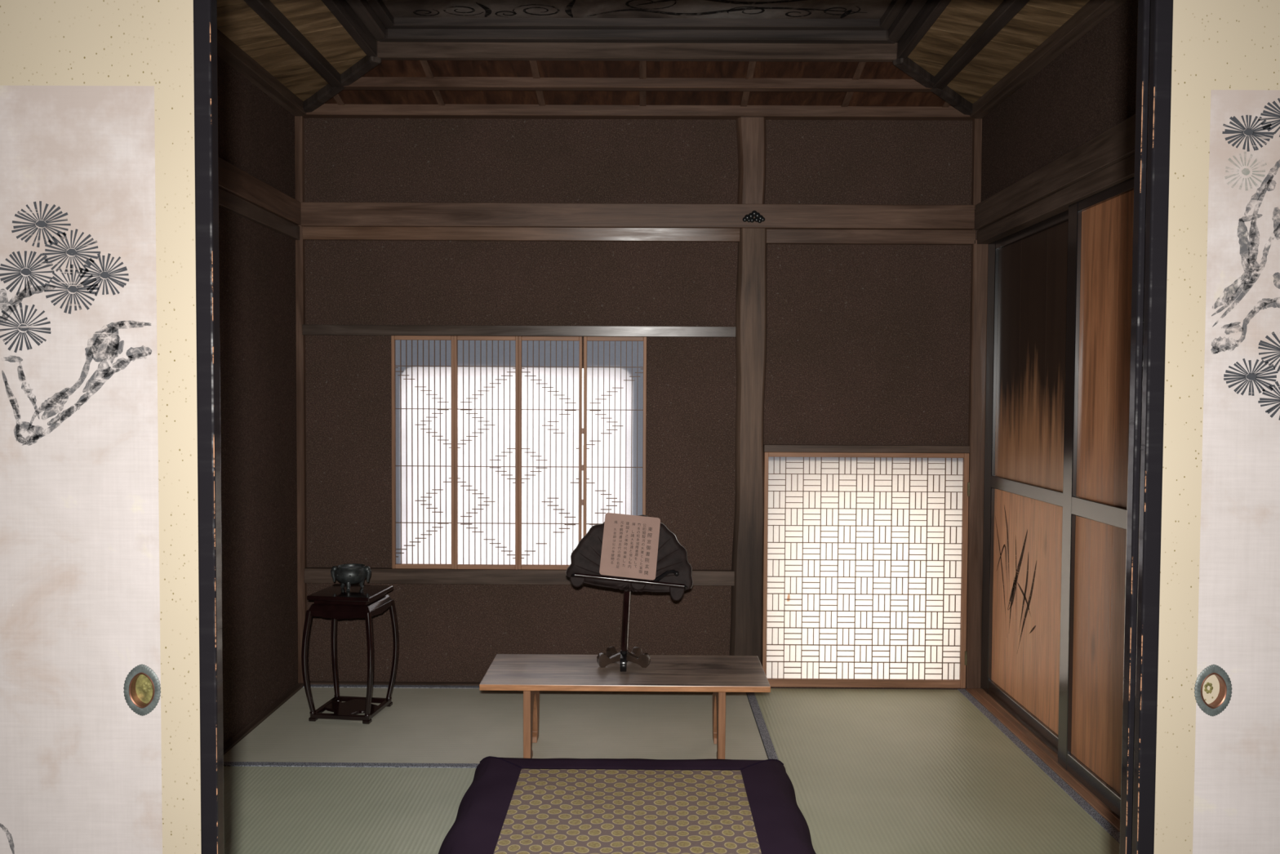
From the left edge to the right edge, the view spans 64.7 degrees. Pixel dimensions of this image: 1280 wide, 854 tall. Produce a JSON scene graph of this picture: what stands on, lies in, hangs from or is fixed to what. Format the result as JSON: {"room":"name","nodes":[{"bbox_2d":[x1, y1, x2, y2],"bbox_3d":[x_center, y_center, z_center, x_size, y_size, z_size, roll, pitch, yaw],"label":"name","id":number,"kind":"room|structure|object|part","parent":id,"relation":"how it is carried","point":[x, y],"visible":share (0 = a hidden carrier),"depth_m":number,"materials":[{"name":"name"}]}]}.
{"room":"traditional dwelling","nodes":[
{"label":"traditional dwelling","id":0,"kind":"room"},
{"bbox_2d":[217,55,303,754],"bbox_3d":[-1.401,-0.185,2.744,0.122,2.720,2.750,0,2,0],"label":"wall","id":1,"kind":"structure","parent":0,"point":[260,211],"depth_m":3.60,"materials":[{"name":"brown paint"}]},
{"bbox_3d":[-1.354,-0.793,2.666,0.032,0.090,2.596,0,2,0],"label":"picture rail","id":2,"kind":"part","parent":1,"relation":"part of","materials":[{"name":"brown wood"}]},
{"bbox_3d":[-1.359,-0.721,2.680,0.021,0.054,2.619,0,2,0],"label":"lintel rail","id":3,"kind":"part","parent":1,"relation":"part of","materials":[{"name":"brown wood"}]},
{"bbox_2d":[294,115,988,689],"bbox_3d":[0.025,-0.222,4.043,2.960,2.720,0.134,0,2,0],"label":"wall","id":4,"kind":"structure","parent":0,"point":[851,317],"depth_m":4.01,"materials":[{"name":"brown paint"}]},
{"bbox_3d":[-1.350,-0.103,4.029,0.030,2.270,0.033,0,2,0],"label":"corner post","id":5,"kind":"part","parent":4,"relation":"part of","materials":[{"name":"brown wood"}]},
{"bbox_2d":[391,335,646,569],"bbox_3d":[-0.482,0.105,4.087,1.012,0.934,0.146,0,2,0],"label":"window","id":6,"kind":"structure","parent":4,"relation":"in","point":[487,467],"depth_m":4.03,"materials":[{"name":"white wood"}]},
{"bbox_3d":[-0.861,-0.354,4.015,0.224,0.016,0.018,0,2,0],"label":"rail","id":7,"kind":"part","parent":6,"relation":"part of","materials":[{"name":"brown wood"}]},
{"bbox_3d":[-0.866,0.557,4.045,0.224,0.018,0.018,0,2,0],"label":"rail","id":8,"kind":"part","parent":6,"relation":"part of","materials":[{"name":"brown wood"}]},
{"bbox_3d":[-0.863,0.102,4.039,0.233,0.908,0.001,0,2,0],"label":"paper pane","id":9,"kind":"part","parent":6,"relation":"part of","materials":[{"name":"white paper"}]},
{"bbox_3d":[-0.613,0.559,4.041,0.231,0.018,0.018,0,2,0],"label":"rail","id":10,"kind":"part","parent":6,"relation":"part of","materials":[{"name":"brown wood"}]},
{"bbox_3d":[-0.608,-0.352,4.010,0.231,0.016,0.018,0,2,0],"label":"rail","id":11,"kind":"part","parent":6,"relation":"part of","materials":[{"name":"brown wood"}]},
{"bbox_3d":[-0.611,0.103,4.035,0.239,0.908,0.001,0,2,0],"label":"paper pane","id":12,"kind":"part","parent":6,"relation":"part of","materials":[{"name":"white paper"}]},
{"bbox_3d":[-0.360,0.560,4.043,0.228,0.018,0.018,0,2,0],"label":"rail","id":13,"kind":"part","parent":6,"relation":"part of","materials":[{"name":"brown wood"}]},
{"bbox_3d":[-0.355,-0.351,4.012,0.228,0.016,0.018,0,2,0],"label":"rail","id":14,"kind":"part","parent":6,"relation":"part of","materials":[{"name":"brown wood"}]},
{"bbox_3d":[-0.357,0.105,4.037,0.236,0.908,0.001,0,2,0],"label":"paper pane","id":15,"kind":"part","parent":6,"relation":"part of","materials":[{"name":"white paper"}]},
{"bbox_3d":[-0.101,0.106,4.032,0.232,0.908,0.001,0,2,0],"label":"paper pane","id":16,"kind":"part","parent":6,"relation":"part of","materials":[{"name":"white paper"}]},
{"bbox_3d":[-0.098,-0.349,4.008,0.224,0.016,0.018,0,2,0],"label":"rail","id":17,"kind":"part","parent":6,"relation":"part of","materials":[{"name":"brown wood"}]},
{"bbox_3d":[-0.479,-0.381,4.013,1.715,0.041,0.038,0,2,0],"label":"window head rail","id":18,"kind":"part","parent":4,"relation":"part of","materials":[{"name":"brown wood"}]},
{"bbox_3d":[-0.481,0.598,4.046,1.716,0.059,0.038,0,2,0],"label":"window sill rail","id":19,"kind":"part","parent":4,"relation":"part of","materials":[{"name":"brown wood"}]},
{"bbox_3d":[-0.469,-0.763,3.999,1.726,0.052,0.039,0,2,0],"label":"lintel rail","id":20,"kind":"part","parent":4,"relation":"part of","materials":[{"name":"brown wood"}]},
{"bbox_3d":[-0.011,-0.829,3.983,2.639,0.092,0.055,0,2,0],"label":"picture rail","id":21,"kind":"part","parent":4,"relation":"part of","materials":[{"name":"brown wood"}]},
{"bbox_3d":[0.431,0.129,4.022,0.140,1.826,0.044,0,2,0],"label":"alcove post","id":22,"kind":"part","parent":4,"relation":"part of","materials":[{"name":"brown wood"}]},
{"bbox_3d":[0.438,-1.043,3.982,0.121,0.370,0.044,0,2,0],"label":"alcove post","id":23,"kind":"part","parent":4,"relation":"part of","materials":[{"name":"brown wood"}]},
{"bbox_2d":[742,210,764,222],"bbox_3d":[0.445,-0.821,3.950,0.088,0.050,0.017,0,2,0],"label":"nail cover","id":24,"kind":"object","parent":4,"relation":"attached to","point":[758,218],"visible":1,"depth_m":3.94,"materials":[{"name":"black metal"}]},
{"bbox_2d":[762,452,969,688],"bbox_3d":[0.896,0.582,4.191,0.826,0.972,0.344,0,2,0],"label":"window","id":25,"kind":"structure","parent":4,"relation":"in","point":[865,554],"depth_m":4.04,"materials":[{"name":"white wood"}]},
{"bbox_3d":[0.892,1.025,4.050,0.775,0.031,0.023,0,2,0],"label":"rail","id":26,"kind":"part","parent":25,"relation":"part of","materials":[{"name":"brown wood"}]},
{"bbox_3d":[0.897,0.111,4.019,0.775,0.018,0.023,0,2,0],"label":"rail","id":27,"kind":"part","parent":25,"relation":"part of","materials":[{"name":"brown wood"}]},
{"bbox_3d":[0.908,-0.750,3.992,0.823,0.056,0.034,0,2,0],"label":"lintel rail","id":28,"kind":"part","parent":4,"relation":"part of","materials":[{"name":"brown wood"}]},
{"bbox_3d":[1.325,-1.038,3.982,0.030,0.370,0.034,0,2,0],"label":"corner post","id":29,"kind":"part","parent":4,"relation":"part of","materials":[{"name":"brown wood"}]},
{"bbox_3d":[1.337,0.154,4.021,0.060,1.785,0.036,0,2,0],"label":"corner post","id":30,"kind":"part","parent":4,"relation":"part of","materials":[{"name":"brown wood"}]},
{"bbox_2d":[217,0,1126,120],"bbox_3d":[0.009,-1.373,2.656,2.930,0.406,2.830,0,2,0],"label":"ceiling","id":31,"kind":"structure","parent":0,"point":[726,60],"depth_m":3.55,"materials":[{"name":"brown wood"}]},
{"bbox_3d":[-0.016,-1.387,2.650,1.700,0.017,1.680,0,2,0],"label":"painted panel","id":32,"kind":"part","parent":31,"relation":"part of","materials":[{"name":"black wood"}]},
{"bbox_2d":[965,0,1137,832],"bbox_3d":[1.383,-0.170,2.723,0.170,2.720,2.740,0,2,0],"label":"wall","id":33,"kind":"structure","parent":0,"point":[1065,137],"depth_m":3.19,"materials":[{"name":"brown paint"}]},
{"bbox_2d":[981,209,1068,754],"bbox_3d":[1.373,0.175,3.561,0.027,1.758,0.881,0,2,0],"label":"door","id":34,"kind":"structure","parent":33,"relation":"in","point":[1028,267],"depth_m":3.60,"materials":[{"name":"black paint"}]},
{"bbox_2d":[995,506,1036,652],"bbox_3d":[1.372,0.560,3.707,0.001,0.528,0.427,0,2,0],"label":"painting","id":35,"kind":"object","parent":34,"relation":"attached to","point":[1013,591],"depth_m":3.66},
{"bbox_3d":[1.369,1.027,3.590,0.025,0.055,0.717,0,2,0],"label":"rail","id":36,"kind":"part","parent":34,"relation":"part of","materials":[{"name":"black paint"}]},
{"bbox_3d":[1.373,0.224,3.563,0.027,0.047,0.717,0,2,0],"label":"rail","id":37,"kind":"part","parent":34,"relation":"part of","materials":[{"name":"black paint"}]},
{"bbox_3d":[1.378,-0.688,3.532,0.025,0.030,0.717,0,2,0],"label":"rail","id":38,"kind":"part","parent":34,"relation":"part of","materials":[{"name":"black paint"}]},
{"bbox_3d":[1.356,1.114,2.726,0.128,0.054,2.618,0,2,0],"label":"door sill","id":39,"kind":"part","parent":33,"relation":"part of","materials":[{"name":"brown wood"}]},
{"bbox_3d":[1.321,-0.775,2.651,0.040,0.096,2.596,0,2,0],"label":"picture rail","id":40,"kind":"part","parent":33,"relation":"part of","materials":[{"name":"brown wood"}]},
{"bbox_3d":[1.373,-0.700,2.664,0.114,0.052,2.617,0,2,0],"label":"lintel rail","id":41,"kind":"part","parent":33,"relation":"part of","materials":[{"name":"brown wood"}]},
{"bbox_3d":[1.403,-1.118,2.656,0.138,0.820,2.670,0,2,0],"label":"plaster panel","id":42,"kind":"part","parent":33,"relation":"part of","materials":[{"name":"brown paint"}]},
{"bbox_2d":[1057,177,1133,817],"bbox_3d":[1.341,0.203,2.744,0.027,1.758,0.876,0,2,0],"label":"door","id":43,"kind":"structure","parent":33,"relation":"in","point":[1100,228],"depth_m":2.97,"materials":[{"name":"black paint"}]},
{"bbox_3d":[1.337,1.054,2.773,0.025,0.055,0.740,0,2,0],"label":"rail","id":44,"kind":"part","parent":43,"relation":"part of","materials":[{"name":"black paint"}]},
{"bbox_3d":[1.340,0.253,2.746,0.027,0.056,0.740,0,2,0],"label":"rail","id":45,"kind":"part","parent":43,"relation":"part of","materials":[{"name":"black paint"}]},
{"bbox_3d":[1.346,-0.661,2.715,0.025,0.030,0.740,0,2,0],"label":"rail","id":46,"kind":"part","parent":43,"relation":"part of","materials":[{"name":"black paint"}]},
{"bbox_3d":[-0.017,1.289,-0.181,7.100,0.105,8.740,0,2,0],"label":"floor","id":47,"kind":"structure","parent":0,"visible":0},
{"bbox_2d":[223,766,475,853],"bbox_3d":[-0.912,1.117,2.300,0.878,0.051,1.738,0,2,0],"label":"mat","id":48,"kind":"object","parent":47,"relation":"on","point":[268,810],"visible":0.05,"depth_m":2.85,"materials":[{"name":"wicker"}]},
{"bbox_2d":[223,684,768,768],"bbox_3d":[-0.465,1.076,3.606,1.758,0.051,0.878,0,2,0],"label":"mat","id":49,"kind":"object","parent":47,"relation":"on","point":[424,726],"visible":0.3,"depth_m":3.52,"materials":[{"name":"green wicker"}]},
{"bbox_2d":[301,563,398,724],"bbox_3d":[-1.052,0.778,3.688,0.265,0.534,0.265,1,2,7],"label":"stand","id":50,"kind":"object","parent":49,"relation":"on","point":[333,602],"depth_m":3.63,"materials":[{"name":"black wood"}]},
{"bbox_3d":[-1.178,0.837,3.593,0.050,0.373,0.022,-1,3,-40],"label":"leg","id":51,"kind":"part","parent":50,"relation":"part of","materials":[{"name":"black wood"}]},
{"bbox_3d":[-1.154,1.026,3.709,0.018,0.016,0.216,1,2,7],"label":"rail","id":52,"kind":"part","parent":50,"relation":"part of","materials":[{"name":"black wood"}]},
{"bbox_3d":[-1.123,0.539,3.712,0.026,0.059,0.023,0,2,0],"label":"elephant handle","id":53,"kind":"part","parent":50,"relation":"part of","materials":[{"name":"brown metal"}]},
{"bbox_3d":[-1.149,0.830,3.815,0.023,0.373,0.050,-1,2,-36],"label":"leg","id":54,"kind":"part","parent":50,"relation":"part of","materials":[{"name":"black wood"}]},
{"bbox_3d":[-1.067,1.030,3.596,0.216,0.016,0.018,1,2,7],"label":"rail","id":55,"kind":"part","parent":50,"relation":"part of","materials":[{"name":"black wood"}]},
{"bbox_3d":[-1.060,0.576,3.676,0.021,0.044,0.025,0,2,0],"label":"leg","id":56,"kind":"part","parent":50,"relation":"part of","materials":[{"name":"brown metal"}]},
{"bbox_2d":[334,563,366,584],"bbox_3d":[-1.061,0.542,3.712,0.115,0.064,0.115,0,2,0],"label":"bowl","id":57,"kind":"object","parent":50,"relation":"on","point":[351,573],"depth_m":3.67,"materials":[{"name":"brown metal"}]},
{"bbox_3d":[-1.061,0.553,3.712,0.118,0.087,0.121,2,3,41],"label":"incense burner","id":58,"kind":"part","parent":50,"relation":"part of","materials":[{"name":"grey metal"}]},
{"bbox_2d":[324,698,377,714],"bbox_3d":[-1.054,1.026,3.696,0.165,0.010,0.165,-1,2,-38],"label":"shelf","id":59,"kind":"object","parent":50,"relation":"attached to","point":[352,706],"depth_m":3.69,"materials":[{"name":"black wood"}]},
{"bbox_3d":[-1.030,0.574,3.732,0.024,0.044,0.023,0,2,0],"label":"leg","id":60,"kind":"part","parent":50,"relation":"part of","materials":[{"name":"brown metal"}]},
{"bbox_3d":[-1.041,1.024,3.796,0.216,0.016,0.018,1,2,7],"label":"rail","id":61,"kind":"part","parent":50,"relation":"part of","materials":[{"name":"black wood"}]},
{"bbox_3d":[-0.999,0.539,3.711,0.026,0.059,0.023,0,2,0],"label":"elephant handle","id":62,"kind":"part","parent":50,"relation":"part of","materials":[{"name":"brown metal"}]},
{"bbox_3d":[-0.956,0.840,3.565,0.023,0.373,0.050,-1,2,-36],"label":"leg","id":63,"kind":"part","parent":50,"relation":"part of","materials":[{"name":"black wood"}]},
{"bbox_3d":[-0.954,1.028,3.683,0.018,0.016,0.216,1,2,7],"label":"rail","id":64,"kind":"part","parent":50,"relation":"part of","materials":[{"name":"black wood"}]},
{"bbox_3d":[-0.928,0.832,3.786,0.050,0.373,0.022,-1,3,-40],"label":"leg","id":65,"kind":"part","parent":50,"relation":"part of","materials":[{"name":"black wood"}]},
{"bbox_2d":[479,653,770,759],"bbox_3d":[-0.047,0.930,3.335,0.907,0.265,0.368,0,2,0],"label":"desk","id":66,"kind":"object","parent":49,"relation":"on","point":[531,673],"visible":0.96,"depth_m":3.25,"materials":[{"name":"brown wood"}]},
{"bbox_3d":[-0.357,0.944,3.331,0.023,0.235,0.271,0,2,0],"label":"leg","id":67,"kind":"part","parent":66,"relation":"part of","materials":[{"name":"brown wood"}]},
{"bbox_2d":[565,514,693,671],"bbox_3d":[-0.035,0.547,3.365,0.424,0.500,0.170,0,2,0],"label":"stand","id":68,"kind":"object","parent":66,"relation":"on","point":[673,575],"visible":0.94,"depth_m":3.37,"materials":[{"name":"black paint"}]},
{"bbox_3d":[-0.035,0.507,3.340,0.364,0.049,0.013,0,2,0],"label":"ledge rod","id":69,"kind":"part","parent":68,"relation":"part of","materials":[{"name":"black wood"}]},
{"bbox_2d":[599,512,660,580],"bbox_3d":[-0.033,0.396,3.364,0.201,0.215,0.074,0,2,0],"label":"placard","id":70,"kind":"object","parent":68,"relation":"on","point":[629,548],"visible":1,"depth_m":3.36},
{"bbox_3d":[0.259,0.947,3.327,0.023,0.235,0.271,0,2,0],"label":"leg","id":71,"kind":"part","parent":66,"relation":"part of","materials":[{"name":"brown wood"}]},
{"bbox_2d":[493,773,761,853],"bbox_3d":[-0.029,1.108,2.724,0.878,0.051,0.878,0,2,0],"label":"mat","id":72,"kind":"object","parent":47,"relation":"on","point":[741,774],"visible":0.02,"depth_m":2.80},
{"bbox_2d":[438,755,816,853],"bbox_3d":[-0.029,1.051,2.658,0.966,0.066,0.968,0,2,0],"label":"floor cushion","id":73,"kind":"object","parent":72,"relation":"on","point":[557,806],"visible":1,"depth_m":2.71,"materials":[{"name":"gold fabric"}]},
{"bbox_3d":[-0.432,1.050,2.662,0.159,0.064,0.956,0,2,0],"label":"border panel","id":74,"kind":"part","parent":73,"relation":"part of","materials":[{"name":"purple fabric"}]},
{"bbox_3d":[-0.026,1.038,3.067,0.958,0.064,0.149,0,2,0],"label":"border panel","id":75,"kind":"part","parent":73,"relation":"part of","materials":[{"name":"purple fabric"}]},
{"bbox_3d":[0.375,1.055,2.658,0.159,0.063,0.958,0,2,0],"label":"border panel","id":76,"kind":"part","parent":73,"relation":"part of","materials":[{"name":"purple fabric"}]},
{"bbox_2d":[746,688,1119,853],"bbox_3d":[0.853,1.098,3.159,0.878,0.051,1.758,0,2,0],"label":"mat","id":77,"kind":"object","parent":47,"relation":"on","point":[869,771],"visible":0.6,"depth_m":3.10,"materials":[{"name":"wicker"}]},
{"bbox_3d":[0.000,-0.171,1.355,7.100,2.720,0.090,0,2,0],"label":"wall","id":78,"kind":"structure","parent":0,"visible":0},
{"bbox_2d":[0,0,224,853],"bbox_3d":[-0.938,0.237,1.371,0.738,1.767,0.023,0,2,0],"label":"door","id":79,"kind":"structure","parent":78,"relation":"in","point":[112,741],"depth_m":1.35,"materials":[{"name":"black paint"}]},
{"bbox_2d":[0,85,162,853],"bbox_3d":[-0.940,0.275,1.364,0.588,1.457,0.001,0,2,0],"label":"painting","id":80,"kind":"object","parent":79,"relation":"attached to","point":[81,166],"depth_m":1.36,"materials":[{"name":"white paper"}]},
{"bbox_2d":[132,674,146,705],"bbox_3d":[-0.672,0.355,1.372,0.030,0.044,0.008,0,2,0],"label":"door handle","id":81,"kind":"object","parent":79,"relation":"on","point":[139,681],"depth_m":1.38,"materials":[{"name":"orange metal"}]},
{"bbox_3d":[-0.672,0.355,1.364,0.050,0.071,0.002,0,2,0],"label":"plate","id":82,"kind":"part","parent":79,"relation":"part of","materials":[{"name":"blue metal"}]},
{"bbox_2d":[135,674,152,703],"bbox_3d":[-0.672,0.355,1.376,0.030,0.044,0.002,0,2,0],"label":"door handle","id":83,"kind":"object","parent":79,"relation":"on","point":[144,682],"depth_m":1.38,"materials":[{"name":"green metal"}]},
{"bbox_2d":[1119,0,1151,853],"bbox_3d":[0.996,0.246,1.401,0.640,1.767,0.020,0,2,0],"label":"door","id":84,"kind":"structure","parent":78,"relation":"in","point":[1144,6],"depth_m":1.39,"materials":[{"name":"black paint"}]},
{"bbox_2d":[1132,0,1279,853],"bbox_3d":[0.992,0.248,1.357,0.642,1.767,0.017,0,2,0],"label":"door","id":85,"kind":"structure","parent":78,"relation":"in","point":[1206,745],"depth_m":1.35,"materials":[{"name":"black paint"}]},
{"bbox_2d":[1204,682,1213,693],"bbox_3d":[0.769,0.353,1.367,0.030,0.044,0.002,0,2,0],"label":"door handle","id":86,"kind":"object","parent":85,"relation":"on","point":[1208,686],"depth_m":1.37,"materials":[{"name":"green metal"}]},
{"bbox_3d":[0.769,0.353,1.355,0.050,0.071,0.002,0,2,0],"label":"plate","id":87,"kind":"part","parent":85,"relation":"part of","materials":[{"name":"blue metal"}]},
{"bbox_2d":[1207,674,1222,706],"bbox_3d":[0.769,0.353,1.363,0.030,0.044,0.008,0,2,0],"label":"door handle","id":88,"kind":"object","parent":85,"relation":"on","point":[1215,682],"depth_m":1.37,"materials":[{"name":"orange metal"}]},
{"bbox_2d":[1192,89,1279,853],"bbox_3d":[0.993,0.286,1.353,0.492,1.457,0.001,0,2,0],"label":"painting","id":89,"kind":"object","parent":85,"relation":"attached to","point":[1236,390],"depth_m":1.35,"materials":[{"name":"white paper"}]},
{"label":"outside","id":90,"kind":"structure","parent":0,"visible":0},
{"bbox_2d":[582,444,583,537],"bbox_3d":[-0.259,1.177,19.208,30.000,0.100,29.700,0,2,0],"label":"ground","id":91,"kind":"structure","parent":90,"point":[582,445],"depth_m":20.83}
]}

